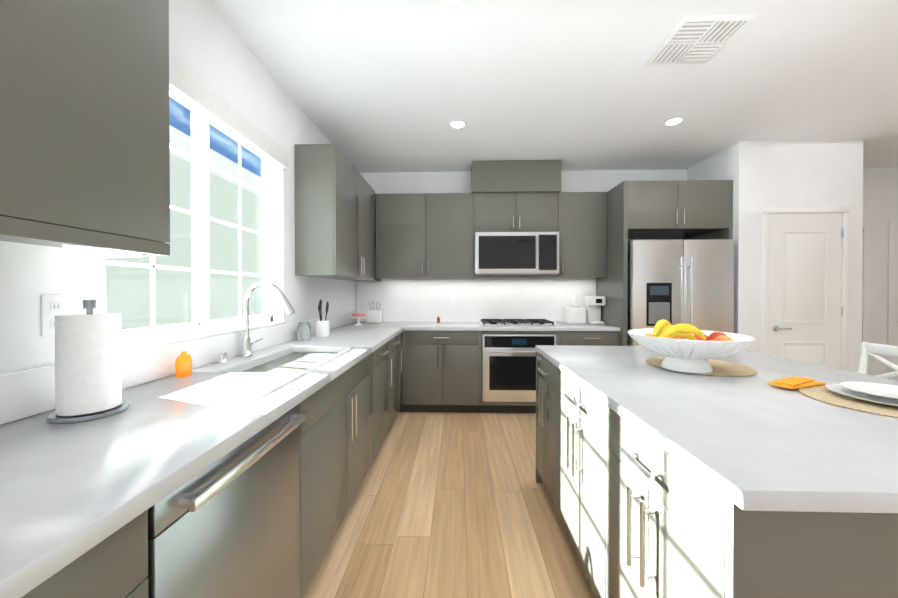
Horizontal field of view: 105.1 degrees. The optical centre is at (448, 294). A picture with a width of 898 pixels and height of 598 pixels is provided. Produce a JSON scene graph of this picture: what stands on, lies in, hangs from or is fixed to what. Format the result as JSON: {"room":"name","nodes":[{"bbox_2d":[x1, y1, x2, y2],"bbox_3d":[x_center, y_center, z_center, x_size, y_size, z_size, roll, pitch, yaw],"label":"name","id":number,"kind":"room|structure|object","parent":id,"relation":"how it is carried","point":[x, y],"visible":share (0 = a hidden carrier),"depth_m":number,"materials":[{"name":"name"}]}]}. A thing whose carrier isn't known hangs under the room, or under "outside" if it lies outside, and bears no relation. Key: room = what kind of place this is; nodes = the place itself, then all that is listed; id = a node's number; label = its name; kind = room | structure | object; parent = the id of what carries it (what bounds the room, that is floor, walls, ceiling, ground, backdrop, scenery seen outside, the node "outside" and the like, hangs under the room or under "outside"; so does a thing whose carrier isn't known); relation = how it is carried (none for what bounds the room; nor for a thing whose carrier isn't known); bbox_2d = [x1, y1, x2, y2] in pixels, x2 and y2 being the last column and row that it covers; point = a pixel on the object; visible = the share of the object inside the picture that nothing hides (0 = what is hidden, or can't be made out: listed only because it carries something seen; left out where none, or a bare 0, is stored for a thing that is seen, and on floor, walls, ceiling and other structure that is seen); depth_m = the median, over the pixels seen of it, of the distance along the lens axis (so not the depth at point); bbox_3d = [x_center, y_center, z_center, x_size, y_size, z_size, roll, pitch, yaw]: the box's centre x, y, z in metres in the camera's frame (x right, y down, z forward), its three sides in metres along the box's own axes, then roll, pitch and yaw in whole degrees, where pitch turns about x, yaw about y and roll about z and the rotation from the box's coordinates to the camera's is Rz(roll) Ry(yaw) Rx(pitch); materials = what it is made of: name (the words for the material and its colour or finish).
{"room":"kitchen","nodes":[
{"label":"kitchen","id":0,"kind":"room"},
{"bbox_2d":[0,0,355,373],"bbox_3d":[-1.312,-0.098,0.971,0.160,2.740,6.900,0,0,2],"label":"wall","id":1,"kind":"structure","parent":0,"point":[210,48],"depth_m":1.76,"materials":[{"name":"white paint"}]},
{"bbox_2d":[41,295,67,336],"bbox_3d":[-1.224,0.064,1.069,0.008,0.125,0.070,0,0,2],"label":"electrical outlet plate","id":2,"kind":"object","parent":1,"relation":"attached to","point":[52,306],"visible":0.71,"depth_m":1.06,"materials":[{"name":"white plastic"}]},
{"bbox_2d":[0,0,169,255],"bbox_3d":[-1.087,-0.631,0.728,0.297,0.970,0.834,0,0,2],"label":"upper cabinet","id":3,"kind":"object","parent":1,"relation":"attached to","point":[84,136],"depth_m":0.89,"materials":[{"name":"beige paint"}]},
{"bbox_2d":[106,98,272,343],"bbox_3d":[-1.306,-0.414,1.849,0.060,1.218,1.238,0,0,2],"label":"window","id":4,"kind":"structure","parent":1,"relation":"in","point":[201,321],"depth_m":1.79,"materials":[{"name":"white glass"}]},
{"bbox_2d":[122,321,286,352],"bbox_3d":[-1.230,0.203,1.851,0.096,0.014,1.236,0,0,2],"label":"window sill","id":5,"kind":"structure","parent":1,"relation":"attached to","point":[148,344],"depth_m":1.60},
{"bbox_2d":[169,54,288,168],"bbox_3d":[-1.222,-0.966,1.843,0.088,0.124,1.300,0,0,2],"label":"shade valance","id":6,"kind":"object","parent":1,"relation":"attached to","point":[189,90],"visible":0.46,"depth_m":1.79,"materials":[{"name":"fabric"}]},
{"bbox_2d":[0,279,595,424],"bbox_3d":[0.234,0.091,1.477,2.897,0.514,5.397,0,0,2],"label":"backsplash","id":7,"kind":"structure","parent":1,"relation":"attached to","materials":[{"name":"white tile"}]},
{"bbox_2d":[295,144,375,279],"bbox_3d":[-1.005,-0.653,3.241,0.317,1.000,1.223,0,0,2],"label":"upper cabinet","id":8,"kind":"object","parent":1,"relation":"attached to","point":[335,206],"depth_m":2.63,"materials":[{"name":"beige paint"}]},
{"bbox_2d":[304,412,593,597],"bbox_3d":[2.567,1.323,0.869,8.000,0.100,6.900,0,0,2],"label":"floor","id":9,"kind":"structure","parent":0,"point":[451,505],"depth_m":1.90,"materials":[{"name":"brown wood"}]},
{"bbox_2d":[0,279,403,597],"bbox_3d":[-0.869,0.551,1.511,0.690,1.435,5.397,0,0,2],"label":"kitchen counter","id":10,"kind":"object","parent":9,"relation":"on","point":[89,509],"depth_m":0.95,"materials":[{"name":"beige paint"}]},
{"bbox_2d":[47,300,128,423],"bbox_3d":[-1.060,0.184,1.016,0.168,0.335,0.168,0,0,2],"label":"paper towel holder","id":11,"kind":"object","parent":10,"relation":"on","point":[88,365],"visible":1,"depth_m":0.97,"materials":[{"name":"white paper"}]},
{"bbox_2d":[175,351,191,377],"bbox_3d":[-1.132,0.295,1.469,0.044,0.105,0.073,0,0,2],"label":"soap bottle","id":12,"kind":"object","parent":10,"relation":"on","point":[183,365],"visible":1,"depth_m":1.45,"materials":[{"name":"orange plastic"}]},
{"bbox_2d":[146,403,305,597],"bbox_3d":[-0.551,0.779,0.975,0.068,0.771,0.614,0,0,2],"label":"dishwasher","id":13,"kind":"object","parent":10,"relation":"in","point":[232,527],"depth_m":0.91,"materials":[{"name":"silver metal"}]},
{"bbox_2d":[218,282,294,363],"bbox_3d":[-1.009,0.138,1.868,0.300,0.417,0.325,0,0,2],"label":"faucet","id":14,"kind":"object","parent":10,"relation":"on","point":[247,357],"depth_m":1.90,"materials":[{"name":"silver metal"}]},
{"bbox_2d":[298,321,310,340],"bbox_3d":[-1.085,0.272,2.578,0.090,0.137,0.090,0,0,2],"label":"glass jar","id":15,"kind":"object","parent":10,"relation":"on","point":[304,331],"visible":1,"depth_m":2.54,"materials":[{"name":"clear glass"}]},
{"bbox_2d":[315,299,329,336],"bbox_3d":[-1.020,0.188,2.775,0.110,0.303,0.121,0,0,2],"label":"utensil crock","id":16,"kind":"object","parent":10,"relation":"on","point":[322,328],"visible":1,"depth_m":2.74,"materials":[{"name":"white ceramic"}]},
{"bbox_2d":[349,313,367,325],"bbox_3d":[-0.982,0.268,3.735,0.200,0.129,0.200,0,0,2],"label":"cake stand","id":17,"kind":"object","parent":10,"relation":"on","point":[358,316],"visible":1,"depth_m":3.71,"materials":[{"name":"white ceramic"}]},
{"bbox_2d":[365,300,384,322],"bbox_3d":[-0.873,0.195,4.052,0.229,0.270,0.120,0,0,2],"label":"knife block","id":18,"kind":"object","parent":10,"relation":"on","point":[375,316],"visible":0.98,"depth_m":3.99,"materials":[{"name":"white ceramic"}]},
{"bbox_2d":[404,279,619,412],"bbox_3d":[0.646,0.535,3.824,2.206,1.435,0.687,0,0,2],"label":"base cabinet","id":19,"kind":"object","parent":9,"relation":"on","point":[480,357],"depth_m":3.58,"materials":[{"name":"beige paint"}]},
{"bbox_2d":[479,319,555,325],"bbox_3d":[0.742,0.311,3.848,0.780,0.044,0.476,0,0,2],"label":"cooktop","id":20,"kind":"object","parent":19,"relation":"in","point":[484,322],"depth_m":3.70,"materials":[{"name":"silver metal"}]},
{"bbox_2d":[482,334,555,401],"bbox_3d":[0.722,0.760,3.525,0.754,0.694,0.088,0,0,2],"label":"wall oven","id":21,"kind":"object","parent":19,"relation":"in","point":[508,360],"depth_m":3.54,"materials":[{"name":"silver metal"}]},
{"bbox_2d":[564,307,585,323],"bbox_3d":[1.450,0.238,3.953,0.210,0.187,0.185,0,0,2],"label":"toaster","id":22,"kind":"object","parent":19,"relation":"on","point":[574,315],"visible":1,"depth_m":3.88,"materials":[{"name":"white plastic"}]},
{"bbox_2d":[584,296,605,323],"bbox_3d":[1.670,0.174,3.938,0.160,0.315,0.241,0,0,2],"label":"coffee maker","id":23,"kind":"object","parent":19,"relation":"on","point":[593,304],"visible":0.88,"depth_m":3.94,"materials":[{"name":"white plastic"}]},
{"bbox_2d":[596,180,732,345],"bbox_3d":[2.283,0.059,3.748,1.064,2.390,0.738,0,0,2],"label":"cabinet","id":24,"kind":"object","parent":9,"relation":"on","point":[690,209],"visible":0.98,"depth_m":3.43,"materials":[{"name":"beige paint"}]},
{"bbox_2d":[628,239,733,345],"bbox_3d":[2.287,0.359,3.697,0.965,1.790,0.831,0,0,2],"label":"fridge","id":25,"kind":"object","parent":9,"relation":"on","point":[674,282],"visible":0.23,"depth_m":3.34,"materials":[{"name":"silver metal"}]},
{"bbox_2d":[535,349,897,597],"bbox_3d":[1.023,0.829,1.475,1.002,0.880,1.670,0,0,2],"label":"kitchen island","id":26,"kind":"object","parent":9,"relation":"on","point":[658,482],"depth_m":0.87,"materials":[{"name":"beige paint"}]},
{"bbox_2d":[535,345,897,516],"bbox_3d":[1.196,0.369,1.456,1.275,0.040,1.700,0,0,2],"label":"island countertop","id":27,"kind":"structure","parent":26,"relation":"on","point":[784,452],"depth_m":0.91,"materials":[{"name":"white stone"}]},
{"bbox_2d":[646,356,757,376],"bbox_3d":[1.210,0.344,1.672,0.436,0.006,0.436,0,0,2],"label":"placemat","id":28,"kind":"object","parent":27,"relation":"on","point":[724,368],"visible":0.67,"depth_m":1.58,"materials":[{"name":"beige wicker"}]},
{"bbox_2d":[627,319,755,372],"bbox_3d":[1.092,0.228,1.585,0.484,0.225,0.484,0,0,2],"label":"fruit bowl","id":29,"kind":"object","parent":28,"relation":"on","point":[686,348],"visible":1,"depth_m":1.51,"materials":[{"name":"white ceramic"}]},
{"bbox_2d":[798,385,897,417],"bbox_3d":[1.414,0.347,1.116,0.396,0.006,0.396,0,0,2],"label":"placemat","id":30,"kind":"object","parent":27,"relation":"on","point":[823,393],"visible":0.54,"depth_m":1.10,"materials":[{"name":"beige wicker"}]},
{"bbox_2d":[768,376,824,388],"bbox_3d":[1.317,0.334,1.308,0.200,0.018,0.085,0,0,-18],"label":"napkin","id":31,"kind":"object","parent":30,"relation":"on","point":[794,382],"visible":1,"depth_m":1.28,"materials":[{"name":"orange fabric"}]},
{"bbox_2d":[826,382,897,405],"bbox_3d":[1.434,0.327,1.115,0.284,0.033,0.284,0,0,2],"label":"plates","id":32,"kind":"object","parent":30,"relation":"on","point":[885,394],"visible":1,"depth_m":1.16,"materials":[{"name":"white ceramic"}]},
{"bbox_2d":[858,342,897,377],"bbox_3d":[2.222,0.774,1.846,0.446,0.986,0.432,0,0,2],"label":"stool","id":33,"kind":"object","parent":9,"relation":"on","point":[871,349],"visible":0.21,"depth_m":1.94,"materials":[{"name":"white wood"}]},
{"bbox_2d":[208,0,897,172],"bbox_3d":[2.567,-1.517,0.850,8.000,0.100,6.900,0,0,2],"label":"ceiling","id":34,"kind":"structure","parent":0,"point":[377,86],"depth_m":2.35,"materials":[{"name":"white paint"}]},
{"bbox_2d":[436,0,465,7],"bbox_3d":[0.009,-1.467,1.674,0.174,0.010,0.174,0,0,2],"label":"recessed light","id":35,"kind":"object","parent":34,"relation":"in","point":[450,3],"visible":1,"depth_m":1.73,"materials":[{"name":"white plastic"}]},
{"bbox_2d":[448,119,467,128],"bbox_3d":[0.077,-1.476,2.983,0.174,0.010,0.174,0,0,2],"label":"recessed light","id":36,"kind":"object","parent":34,"relation":"in","point":[457,123],"visible":1,"depth_m":2.97,"materials":[{"name":"white plastic"}]},
{"bbox_2d":[662,116,685,125],"bbox_3d":[1.916,-1.476,2.930,0.174,0.010,0.174,0,0,2],"label":"recessed light","id":37,"kind":"object","parent":34,"relation":"in","point":[674,120],"visible":1,"depth_m":2.92,"materials":[{"name":"white plastic"}]},
{"bbox_2d":[645,15,756,64],"bbox_3d":[1.439,-1.468,2.003,0.380,0.013,0.380,0,0,2],"label":"ceiling vent","id":38,"kind":"object","parent":34,"relation":"in","point":[697,39],"visible":1,"depth_m":1.97,"materials":[{"name":"white metal"}]},
{"bbox_2d":[356,167,897,375],"bbox_3d":[2.762,-0.119,4.181,7.800,2.740,0.150,0,0,2],"label":"wall","id":39,"kind":"structure","parent":0,"point":[880,198],"depth_m":4.05,"materials":[{"name":"white paint"}]},
{"bbox_2d":[380,192,475,278],"bbox_3d":[-0.271,-0.663,4.022,1.105,0.950,0.326,0,0,2],"label":"upper cabinet","id":40,"kind":"object","parent":39,"relation":"attached to","point":[428,235],"depth_m":3.86,"materials":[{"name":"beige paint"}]},
{"bbox_2d":[471,160,560,191],"bbox_3d":[0.750,-1.310,3.973,0.979,0.344,0.357,0,0,2],"label":"upper cabinet","id":41,"kind":"object","parent":39,"relation":"attached to","point":[503,175],"depth_m":3.80,"materials":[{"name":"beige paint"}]},
{"bbox_2d":[476,192,559,278],"bbox_3d":[0.751,-0.663,3.993,0.940,0.950,0.326,0,0,2],"label":"upper cabinet","id":42,"kind":"object","parent":39,"relation":"attached to","point":[518,233],"depth_m":3.81,"materials":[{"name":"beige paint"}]},
{"bbox_2d":[475,232,558,274],"bbox_3d":[0.745,-0.453,3.782,0.916,0.463,0.138,0,0,2],"label":"microwave","id":43,"kind":"object","parent":42,"relation":"in","point":[496,253],"depth_m":3.75,"materials":[{"name":"silver metal"}]},
{"bbox_2d":[570,295,574,304],"bbox_3d":[1.480,0.071,4.118,0.070,0.120,0.006,0,0,2],"label":"outlet","id":44,"kind":"object","parent":39,"relation":"attached to","point":[572,297],"depth_m":4.12,"materials":[{"name":"white plastic"}]},
{"bbox_2d":[560,192,606,278],"bbox_3d":[1.488,-0.663,3.972,0.534,0.950,0.326,0,0,2],"label":"upper cabinet","id":45,"kind":"object","parent":39,"relation":"attached to","point":[583,215],"depth_m":3.81,"materials":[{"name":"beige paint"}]},
{"bbox_2d":[862,222,868,373],"bbox_3d":[4.488,0.202,4.026,0.860,2.100,0.062,0,0,2],"label":"door frame","id":46,"kind":"structure","parent":39,"relation":"attached to","point":[865,281],"depth_m":4.03,"materials":[{"name":"white paint"}]},
{"bbox_2d":[887,222,897,379],"bbox_3d":[5.593,0.202,3.995,0.890,2.100,0.062,0,0,2],"label":"door frame","id":47,"kind":"structure","parent":39,"relation":"attached to","point":[892,327],"depth_m":4.02,"materials":[{"name":"white paint"}]},
{"bbox_2d":[687,140,862,371],"bbox_3d":[3.399,-0.116,3.702,1.160,2.740,0.770,0,0,2],"label":"wall block","id":48,"kind":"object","parent":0,"point":[800,173],"visible":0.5,"depth_m":3.32,"materials":[{"name":"white paint"}]},
{"bbox_2d":[761,206,849,369],"bbox_3d":[3.422,0.207,3.286,0.810,2.100,0.062,0,0,2],"label":"door","id":49,"kind":"structure","parent":48,"relation":"attached to","point":[804,284],"depth_m":3.30,"materials":[{"name":"white paint"}]},
{"label":"outside","id":50,"kind":"structure","parent":0,"visible":0},
{"bbox_2d":[106,153,261,344],"bbox_3d":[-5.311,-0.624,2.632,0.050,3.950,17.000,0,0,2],"label":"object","id":51,"kind":"structure","parent":50,"point":[163,276],"depth_m":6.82,"materials":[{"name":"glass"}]},
{"bbox_2d":[169,125,260,196],"bbox_3d":[-5.361,-2.729,2.619,1.050,0.259,17.000,0,0,2],"label":"eave","id":52,"kind":"object","parent":51,"relation":"on","point":[231,167],"depth_m":7.14}
]}

